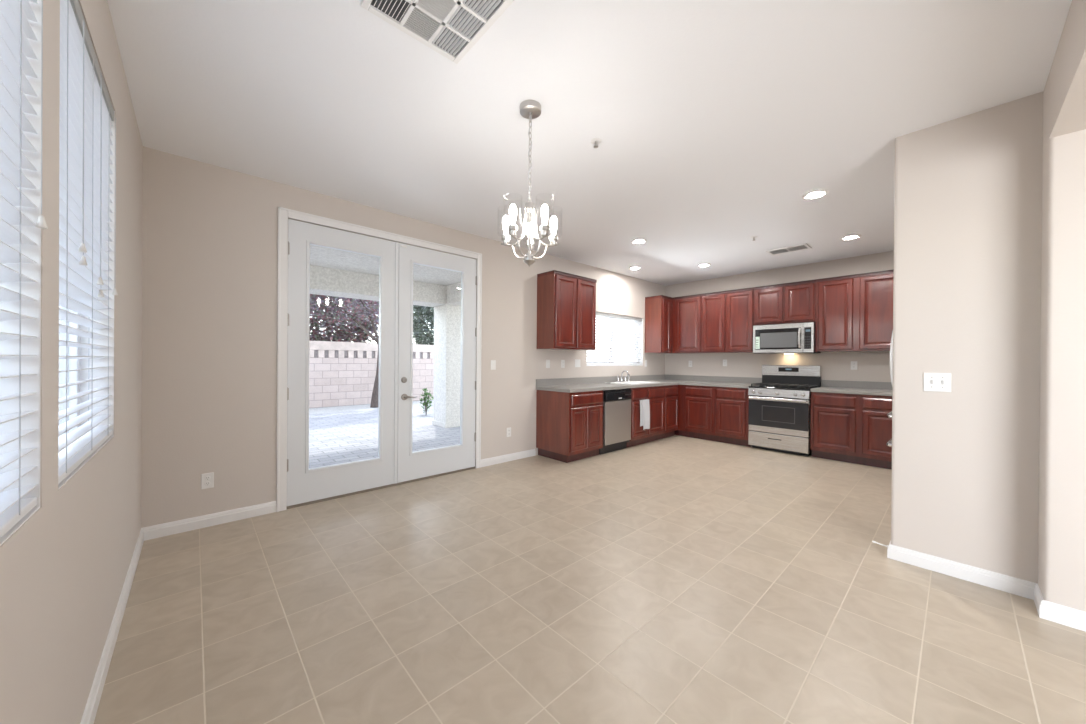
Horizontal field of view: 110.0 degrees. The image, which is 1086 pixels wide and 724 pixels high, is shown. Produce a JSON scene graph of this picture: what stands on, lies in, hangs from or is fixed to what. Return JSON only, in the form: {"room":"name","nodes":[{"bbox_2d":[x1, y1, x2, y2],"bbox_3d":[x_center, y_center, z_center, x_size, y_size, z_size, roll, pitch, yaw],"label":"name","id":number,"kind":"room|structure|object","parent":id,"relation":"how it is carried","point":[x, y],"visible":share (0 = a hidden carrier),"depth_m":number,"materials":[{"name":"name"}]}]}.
{"room":"kitchen dining area","nodes":[
{"label":"kitchen dining area","id":0,"kind":"room"},
{"bbox_2d":[0,0,142,723],"bbox_3d":[0.274,-0.093,-0.813,0.160,2.743,9.232,0,0,-43],"label":"wall","id":1,"kind":"structure","parent":0,"point":[63,572],"depth_m":1.15,"materials":[{"name":"grey paint"}]},
{"bbox_2d":[0,0,41,545],"bbox_3d":[-0.909,-0.389,0.484,0.148,1.480,1.008,0,0,-43],"label":"window","id":2,"kind":"structure","parent":1,"relation":"in","point":[30,327],"depth_m":0.89,"materials":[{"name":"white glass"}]},
{"bbox_2d":[0,0,47,537],"bbox_3d":[-0.868,-0.393,0.521,0.074,1.468,0.992,0,0,-43],"label":"window blind","id":3,"kind":"object","parent":2,"relation":"attached to","point":[15,27],"visible":1,"depth_m":0.81,"materials":[{"name":"grey plastic"}]},
{"bbox_2d":[58,111,114,489],"bbox_3d":[-1.680,-0.397,1.325,0.148,1.480,0.970,0,0,-43],"label":"window","id":4,"kind":"structure","parent":1,"relation":"in","point":[74,376],"depth_m":1.69,"materials":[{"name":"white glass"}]},
{"bbox_2d":[58,0,117,484],"bbox_3d":[-1.640,-0.401,1.362,0.074,1.468,0.956,0,0,-43],"label":"window blind","id":5,"kind":"object","parent":4,"relation":"attached to","point":[86,111],"visible":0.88,"depth_m":1.31,"materials":[{"name":"grey plastic"}]},
{"bbox_2d":[80,501,276,723],"bbox_3d":[-1.114,1.216,1.386,0.776,0.090,4.132,0,0,-43],"label":"baseboard","id":6,"kind":"structure","parent":1,"relation":"attached to","point":[175,527],"depth_m":2.39,"materials":[{"name":"white paint"}]},
{"bbox_2d":[141,146,664,527],"bbox_3d":[-0.267,-0.116,5.062,7.306,2.743,0.160,0,0,-43],"label":"wall","id":7,"kind":"structure","parent":0,"point":[210,232],"depth_m":3.00,"materials":[{"name":"grey paint"}]},
{"bbox_2d":[201,472,213,488],"bbox_3d":[-2.537,0.899,2.875,0.072,0.116,0.009,0,0,-43],"label":"wall outlet","id":8,"kind":"object","parent":7,"relation":"attached to","point":[207,479],"visible":1,"depth_m":2.87,"materials":[{"name":"white plastic"}]},
{"bbox_2d":[287,219,398,505],"bbox_3d":[-1.835,0.008,3.545,0.953,2.436,0.063,0,0,-43],"label":"door","id":9,"kind":"structure","parent":7,"relation":"in","point":[304,483],"depth_m":3.44,"materials":[{"name":"white paint"}]},
{"bbox_2d":[276,207,481,511],"bbox_3d":[-1.472,-0.017,3.834,1.998,2.536,0.024,0,0,-43],"label":"trim","id":10,"kind":"structure","parent":7,"relation":"attached to","point":[284,214],"depth_m":3.20,"materials":[{"name":"white paint"}]},
{"bbox_2d":[287,466,474,508],"bbox_3d":[-1.539,1.240,3.910,1.867,0.020,0.159,0,0,-43],"label":"trim","id":11,"kind":"structure","parent":7,"relation":"attached to","point":[460,470],"depth_m":3.70,"materials":[{"name":"silver metal"}]},
{"bbox_2d":[397,243,476,482],"bbox_3d":[-1.121,0.011,4.168,0.929,2.436,0.109,0,0,-43],"label":"door","id":12,"kind":"structure","parent":7,"relation":"in","point":[411,465],"depth_m":4.12,"materials":[{"name":"white paint"}]},
{"bbox_2d":[491,360,495,369],"bbox_3d":[-0.605,0.037,4.639,0.072,0.116,0.009,0,0,-43],"label":"light switch","id":13,"kind":"object","parent":7,"relation":"attached to","point":[493,362],"visible":1,"depth_m":4.63,"materials":[{"name":"white plastic"}]},
{"bbox_2d":[481,449,535,466],"bbox_3d":[-0.426,1.210,4.812,0.874,0.090,0.014,0,0,-43],"label":"baseboard","id":14,"kind":"structure","parent":7,"relation":"attached to","point":[528,453],"depth_m":4.78,"materials":[{"name":"white paint"}]},
{"bbox_2d":[506,427,510,436],"bbox_3d":[-0.431,0.888,4.807,0.072,0.116,0.009,0,0,-43],"label":"wall outlet","id":15,"kind":"object","parent":7,"relation":"attached to","point":[508,429],"visible":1,"depth_m":4.80,"materials":[{"name":"white plastic"}]},
{"bbox_2d":[546,360,549,367],"bbox_3d":[0.069,0.026,5.257,0.072,0.116,0.009,0,0,-43],"label":"light switch","id":16,"kind":"object","parent":7,"relation":"attached to","point":[547,361],"visible":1,"depth_m":5.25,"materials":[{"name":"white plastic"}]},
{"bbox_2d":[561,360,564,367],"bbox_3d":[0.286,0.027,5.457,0.072,0.116,0.009,0,0,-43],"label":"wall outlet","id":17,"kind":"object","parent":7,"relation":"attached to","point":[562,361],"visible":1,"depth_m":5.45,"materials":[{"name":"white plastic"}]},
{"bbox_2d":[537,270,596,349],"bbox_3d":[0.341,-0.674,5.266,0.842,1.004,0.350,0,0,-43],"label":"upper cabinet","id":18,"kind":"object","parent":7,"relation":"attached to","point":[566,302],"visible":1,"depth_m":5.05,"materials":[{"name":"brown wood"}]},
{"bbox_2d":[575,359,579,366],"bbox_3d":[0.519,0.020,5.670,0.118,0.116,0.009,0,0,-43],"label":"light switch","id":19,"kind":"object","parent":7,"relation":"attached to","point":[577,361],"visible":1,"depth_m":5.66,"materials":[{"name":"white plastic"}]},
{"bbox_2d":[587,317,642,365],"bbox_3d":[1.185,-0.365,6.387,1.540,0.855,0.148,0,0,-43],"label":"window","id":20,"kind":"structure","parent":7,"relation":"in","point":[641,326],"depth_m":6.86,"materials":[{"name":"white plastic"}]},
{"bbox_2d":[587,312,641,364],"bbox_3d":[1.213,-0.369,6.357,1.510,0.833,0.056,0,0,-43],"label":"window blind","id":21,"kind":"object","parent":20,"relation":"attached to","point":[617,318],"visible":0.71,"depth_m":6.37,"materials":[{"name":"grey plastic"}]},
{"bbox_2d":[536,374,761,386],"bbox_3d":[1.714,0.293,5.601,3.332,0.100,1.729,0,0,-43],"label":"backsplash","id":22,"kind":"structure","parent":7,"relation":"attached to","point":[584,380],"depth_m":6.29,"materials":[{"name":"stone"}]},
{"bbox_2d":[645,295,672,353],"bbox_3d":[2.220,-0.666,6.990,0.715,1.004,0.350,0,0,-43],"label":"upper cabinet","id":23,"kind":"object","parent":7,"relation":"attached to","point":[658,309],"visible":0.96,"depth_m":6.75,"materials":[{"name":"brown wood"}]},
{"bbox_2d":[107,0,1071,285],"bbox_3d":[2.864,-1.553,1.656,7.306,0.200,9.392,0,0,-43],"label":"ceiling","id":24,"kind":"structure","parent":0,"point":[713,120],"depth_m":2.18,"materials":[{"name":"white paint"}]},
{"bbox_2d":[361,0,513,63],"bbox_3d":[-0.435,-1.470,1.554,0.450,0.014,0.450,0,0,-43],"label":"ceiling vent","id":25,"kind":"object","parent":24,"relation":"in","point":[451,28],"visible":1,"depth_m":1.62,"materials":[{"name":"grey metal"}]},
{"bbox_2d":[501,100,558,266],"bbox_3d":[-0.074,-1.012,2.193,0.382,0.928,0.378,0,0,-43],"label":"chandelier","id":26,"kind":"object","parent":24,"relation":"hanging from","point":[529,109],"visible":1,"depth_m":2.19,"materials":[{"name":"silver metal"}]},
{"bbox_2d":[590,138,601,147],"bbox_3d":[0.353,-1.454,2.536,0.074,0.040,0.074,0,0,-43],"label":"sprinkler head","id":27,"kind":"object","parent":24,"relation":"attached to","point":[596,141],"visible":1,"depth_m":2.53},
{"bbox_2d":[628,267,640,269],"bbox_3d":[1.443,-1.471,5.978,0.194,0.012,0.194,0,0,-43],"label":"recessed light","id":28,"kind":"object","parent":24,"relation":"in","point":[630,268],"visible":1,"depth_m":5.98,"materials":[{"name":"white"}]},
{"bbox_2d":[631,239,646,243],"bbox_3d":[1.169,-1.469,4.634,0.194,0.012,0.194,0,0,-43],"label":"recessed light","id":29,"kind":"object","parent":24,"relation":"in","point":[635,241],"visible":1,"depth_m":4.63,"materials":[{"name":"white"}]},
{"bbox_2d":[697,263,710,266],"bbox_3d":[2.442,-1.463,5.761,0.194,0.012,0.194,0,0,-43],"label":"recessed light","id":30,"kind":"object","parent":24,"relation":"in","point":[705,264],"visible":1,"depth_m":5.76,"materials":[{"name":"white"}]},
{"bbox_2d":[765,243,811,255],"bbox_3d":[3.176,-1.455,4.925,0.270,0.014,0.455,0,0,-43],"label":"ceiling vent","id":31,"kind":"object","parent":24,"relation":"in","point":[805,246],"visible":1,"depth_m":4.90,"materials":[{"name":"grey metal"}]},
{"bbox_2d":[801,189,828,199],"bbox_3d":[2.369,-1.456,3.312,0.194,0.012,0.194,0,0,-43],"label":"recessed light","id":32,"kind":"object","parent":24,"relation":"in","point":[815,194],"visible":1,"depth_m":3.30,"materials":[{"name":"white paint"}]},
{"bbox_2d":[841,234,861,239],"bbox_3d":[3.590,-1.451,4.432,0.194,0.012,0.194,0,0,-43],"label":"recessed light","id":33,"kind":"object","parent":24,"relation":"in","point":[849,237],"visible":1,"depth_m":4.42,"materials":[{"name":"white"}]},
{"bbox_2d":[94,435,1085,723],"bbox_3d":[2.897,1.340,1.607,7.306,0.100,9.232,0,0,-43],"label":"floor","id":34,"kind":"structure","parent":0,"point":[676,579],"depth_m":1.91,"materials":[{"name":"tile"}]},
{"bbox_2d":[536,390,602,462],"bbox_3d":[0.365,0.819,5.112,0.665,0.884,0.628,0,0,-43],"label":"base cabinet","id":35,"kind":"object","parent":34,"relation":"on","point":[569,426],"visible":0.99,"depth_m":4.88,"materials":[{"name":"brown wood"}]},
{"bbox_2d":[599,389,631,454],"bbox_3d":[0.862,0.827,5.542,0.624,0.872,0.614,0,0,-43],"label":"dishwasher","id":36,"kind":"object","parent":34,"relation":"on","point":[616,402],"visible":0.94,"depth_m":5.30,"materials":[{"name":"silver metal"}]},
{"bbox_2d":[627,386,663,447],"bbox_3d":[1.428,0.823,6.088,0.925,0.884,0.628,0,0,-43],"label":"base cabinet","id":37,"kind":"object","parent":34,"relation":"on","point":[655,394],"visible":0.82,"depth_m":5.87,"materials":[{"name":"brown wood"}]},
{"bbox_2d":[639,399,649,429],"bbox_3d":[1.537,0.796,5.754,0.250,0.450,0.048,0,0,-43],"label":"hand towel","id":38,"kind":"object","parent":37,"relation":"hanging from","point":[644,404],"visible":1,"depth_m":5.74,"materials":[{"name":"white fabric"}]},
{"bbox_2d":[660,385,677,438],"bbox_3d":[1.946,0.825,6.558,0.470,0.884,0.622,0,0,-43],"label":"base cabinet","id":39,"kind":"object","parent":34,"relation":"on","point":[670,391],"visible":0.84,"depth_m":6.31,"materials":[{"name":"brown wood"}]},
{"bbox_2d":[675,385,751,446],"bbox_3d":[2.709,0.831,6.511,0.628,0.884,1.722,0,0,-43],"label":"base cabinet","id":40,"kind":"object","parent":34,"relation":"on","point":[712,413],"visible":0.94,"depth_m":6.07,"materials":[{"name":"brown wood"}]},
{"bbox_2d":[536,374,761,392],"bbox_3d":[1.714,0.313,5.601,3.332,0.140,1.729,0,0,-43],"label":"countertop","id":41,"kind":"structure","parent":40,"relation":"on","point":[584,384],"depth_m":5.98,"materials":[{"name":"stone"}]},
{"bbox_2d":[616,370,629,381],"bbox_3d":[1.375,0.227,6.204,0.365,0.193,0.216,0,0,-43],"label":"faucet","id":42,"kind":"object","parent":41,"relation":"on","point":[628,375],"visible":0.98,"depth_m":6.22,"materials":[{"name":"silver metal"}]},
{"bbox_2d":[605,381,659,384],"bbox_3d":[1.442,0.412,6.104,0.830,0.174,0.490,0,0,-43],"label":"sink","id":43,"kind":"object","parent":41,"relation":"in","point":[627,382],"visible":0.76,"depth_m":6.07,"materials":[{"name":"white ceramic"}]},
{"bbox_2d":[748,365,820,455],"bbox_3d":[3.515,0.664,5.560,0.709,1.235,0.764,0,0,-43],"label":"range","id":44,"kind":"object","parent":34,"relation":"on","point":[779,408],"visible":0.99,"depth_m":5.42,"materials":[{"name":"silver metal"}]},
{"bbox_2d":[749,385,815,390],"bbox_3d":[3.530,0.375,5.571,0.580,0.022,0.764,0,0,-43],"label":"cooktop","id":45,"kind":"object","parent":44,"relation":"in","point":[758,387],"depth_m":5.42,"materials":[{"name":"black metal"}]},
{"bbox_2d":[810,392,891,468],"bbox_3d":[4.136,0.846,4.955,0.628,0.884,0.960,0,0,-43],"label":"base cabinet","id":46,"kind":"object","parent":34,"relation":"on","point":[850,428],"visible":0.76,"depth_m":4.78,"materials":[{"name":"brown wood"}]},
{"bbox_2d":[810,380,891,395],"bbox_3d":[4.140,0.332,4.953,0.634,0.140,0.958,0,0,-43],"label":"countertop","id":47,"kind":"structure","parent":46,"relation":"on","point":[828,386],"depth_m":5.06,"materials":[{"name":"stone"}]},
{"bbox_2d":[886,331,892,446],"bbox_3d":[3.288,0.398,3.004,0.900,1.780,0.816,0,0,-43],"label":"refrigerator","id":48,"kind":"object","parent":34,"relation":"on","point":[889,415],"visible":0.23,"depth_m":3.27,"materials":[{"name":"white metal"}]},
{"bbox_2d":[665,251,893,386],"bbox_3d":[3.918,-0.087,5.786,0.160,2.743,4.432,0,0,-43],"label":"wall","id":49,"kind":"structure","parent":0,"point":[872,366],"depth_m":5.85,"materials":[{"name":"grey paint"}]},
{"bbox_2d":[672,294,701,352],"bbox_3d":[2.640,-0.663,6.801,0.350,1.004,0.539,0,0,-43],"label":"upper cabinet","id":50,"kind":"object","parent":49,"relation":"attached to","point":[686,310],"visible":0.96,"depth_m":6.67,"materials":[{"name":"brown wood"}]},
{"bbox_2d":[701,287,755,352],"bbox_3d":[3.103,-0.658,6.297,0.350,1.004,0.826,0,0,-43],"label":"upper cabinet","id":51,"kind":"object","parent":49,"relation":"attached to","point":[727,316],"visible":0.97,"depth_m":6.16,"materials":[{"name":"brown wood"}]},
{"bbox_2d":[754,279,815,324],"bbox_3d":[3.651,-0.862,5.700,0.350,0.584,0.788,0,0,-43],"label":"upper cabinet","id":52,"kind":"object","parent":49,"relation":"attached to","point":[793,302],"visible":0.97,"depth_m":5.56,"materials":[{"name":"brown wood"}]},
{"bbox_2d":[753,322,820,353],"bbox_3d":[3.607,-0.339,5.652,0.461,0.432,0.772,0,0,-43],"label":"microwave","id":53,"kind":"object","parent":52,"relation":"attached to","point":[792,338],"visible":1,"depth_m":5.50,"materials":[{"name":"silver metal"}]},
{"bbox_2d":[851,361,856,369],"bbox_3d":[4.294,0.048,5.249,0.009,0.116,0.072,0,0,-43],"label":"wall outlet","id":54,"kind":"object","parent":49,"relation":"attached to","point":[853,363],"visible":1,"depth_m":5.25,"materials":[{"name":"white plastic"}]},
{"bbox_2d":[815,269,893,351],"bbox_3d":[4.239,-0.645,5.058,0.350,1.004,0.950,0,0,-43],"label":"upper cabinet","id":55,"kind":"object","parent":49,"relation":"attached to","point":[854,313],"visible":0.73,"depth_m":4.99,"materials":[{"name":"brown wood"}]},
{"bbox_2d":[822,380,891,389],"bbox_3d":[4.366,0.313,5.161,0.020,0.100,0.958,0,0,-43],"label":"backsplash","id":56,"kind":"structure","parent":49,"relation":"attached to","point":[825,383],"depth_m":5.20,"materials":[{"name":"stone"}]},
{"bbox_2d":[891,72,1085,611],"bbox_3d":[3.749,-0.080,3.212,3.569,2.743,0.907,0,0,-43],"label":"wall","id":57,"kind":"structure","parent":0,"point":[989,472],"depth_m":2.17,"materials":[{"name":"grey paint"}]},
{"bbox_2d":[923,373,950,391],"bbox_3d":[2.412,0.124,2.327,0.018,0.116,0.118,0,0,-43],"label":"light switch","id":58,"kind":"object","parent":57,"relation":"attached to","point":[934,382],"visible":1,"depth_m":2.33,"materials":[{"name":"white plastic"}]},
{"bbox_2d":[887,541,1085,631],"bbox_3d":[2.526,1.240,2.118,0.216,0.090,0.983,0,0,-23],"label":"baseboard","id":59,"kind":"structure","parent":57,"relation":"attached to","point":[1057,613],"depth_m":2.15,"materials":[{"name":"white paint"}]},
{"bbox_2d":[1049,0,1085,137],"bbox_3d":[1.374,-0.089,0.634,3.417,2.743,0.318,0,0,-43],"label":"wall","id":60,"kind":"structure","parent":0,"point":[1067,102],"depth_m":1.62,"materials":[{"name":"grey paint"}]},
{"label":"outside","id":61,"kind":"structure","parent":0,"visible":0},
{"bbox_2d":[309,400,433,414],"bbox_3d":[-2.315,1.345,3.996,30.000,0.100,25.000,0,0,-43],"label":"ground","id":62,"kind":"structure","parent":61,"point":[335,409],"depth_m":10.23,"materials":[{"name":"white concrete"}]},
{"bbox_2d":[309,295,378,342],"bbox_3d":[-7.610,-1.333,11.320,5.860,5.144,2.401,0,0,-43],"label":"tree","id":63,"kind":"object","parent":62,"relation":"on","point":[330,331],"visible":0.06,"depth_m":11.71,"materials":[{"name":"green plant"}]},
{"bbox_2d":[310,294,378,406],"bbox_3d":[-5.464,-0.862,9.711,3.944,4.270,1.690,0,0,-43],"label":"tree","id":64,"kind":"object","parent":62,"relation":"on","point":[333,306],"visible":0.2,"depth_m":9.89,"materials":[{"name":"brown plant"}]},
{"bbox_2d":[309,341,433,407],"bbox_3d":[-5.837,0.337,10.798,18.000,1.820,0.240,0,0,-43],"label":"wall","id":65,"kind":"structure","parent":62,"relation":"on","point":[340,373],"depth_m":10.92,"materials":[{"name":"brick"}]},
{"bbox_2d":[413,305,433,344],"bbox_3d":[-3.090,-1.304,15.360,2.289,5.126,5.576,1,0,40],"label":"tree","id":66,"kind":"object","parent":62,"relation":"on","point":[421,314],"visible":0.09,"depth_m":13.62,"materials":[{"name":"green plant"}]},
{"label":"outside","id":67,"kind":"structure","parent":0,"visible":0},
{"bbox_2d":[310,245,460,285],"bbox_3d":[-3.161,-1.574,4.747,6.750,0.180,3.308,0,0,-43],"label":"ceiling","id":68,"kind":"structure","parent":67,"point":[319,256],"depth_m":5.87,"materials":[{"name":"paint"}]},
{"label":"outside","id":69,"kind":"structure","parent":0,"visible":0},
{"bbox_2d":[290,405,465,508],"bbox_3d":[-2.848,1.329,7.166,11.500,0.104,6.408,0,0,-43],"label":"floor","id":70,"kind":"structure","parent":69,"point":[339,437],"depth_m":6.59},
{"bbox_2d":[419,388,433,414],"bbox_3d":[-2.792,0.947,9.099,0.334,0.658,0.321,0,0,21],"label":"young shrub","id":71,"kind":"object","parent":70,"relation":"on","point":[425,398],"visible":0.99,"depth_m":9.09,"materials":[{"name":"green plant"}]},
{"bbox_2d":[432,304,460,427],"bbox_3d":[-1.844,0.081,7.809,0.640,2.410,0.560,0,0,-43],"label":"pillar","id":72,"kind":"structure","parent":70,"relation":"on","point":[447,318],"depth_m":7.55,"materials":[{"name":"paint"}]},
{"bbox_2d":[310,265,460,306],"bbox_3d":[-3.156,-1.304,4.740,6.750,0.360,3.288,0,0,-43],"label":"beam","id":73,"kind":"structure","parent":72,"relation":"on","point":[323,280],"depth_m":6.42,"materials":[{"name":"paint"}]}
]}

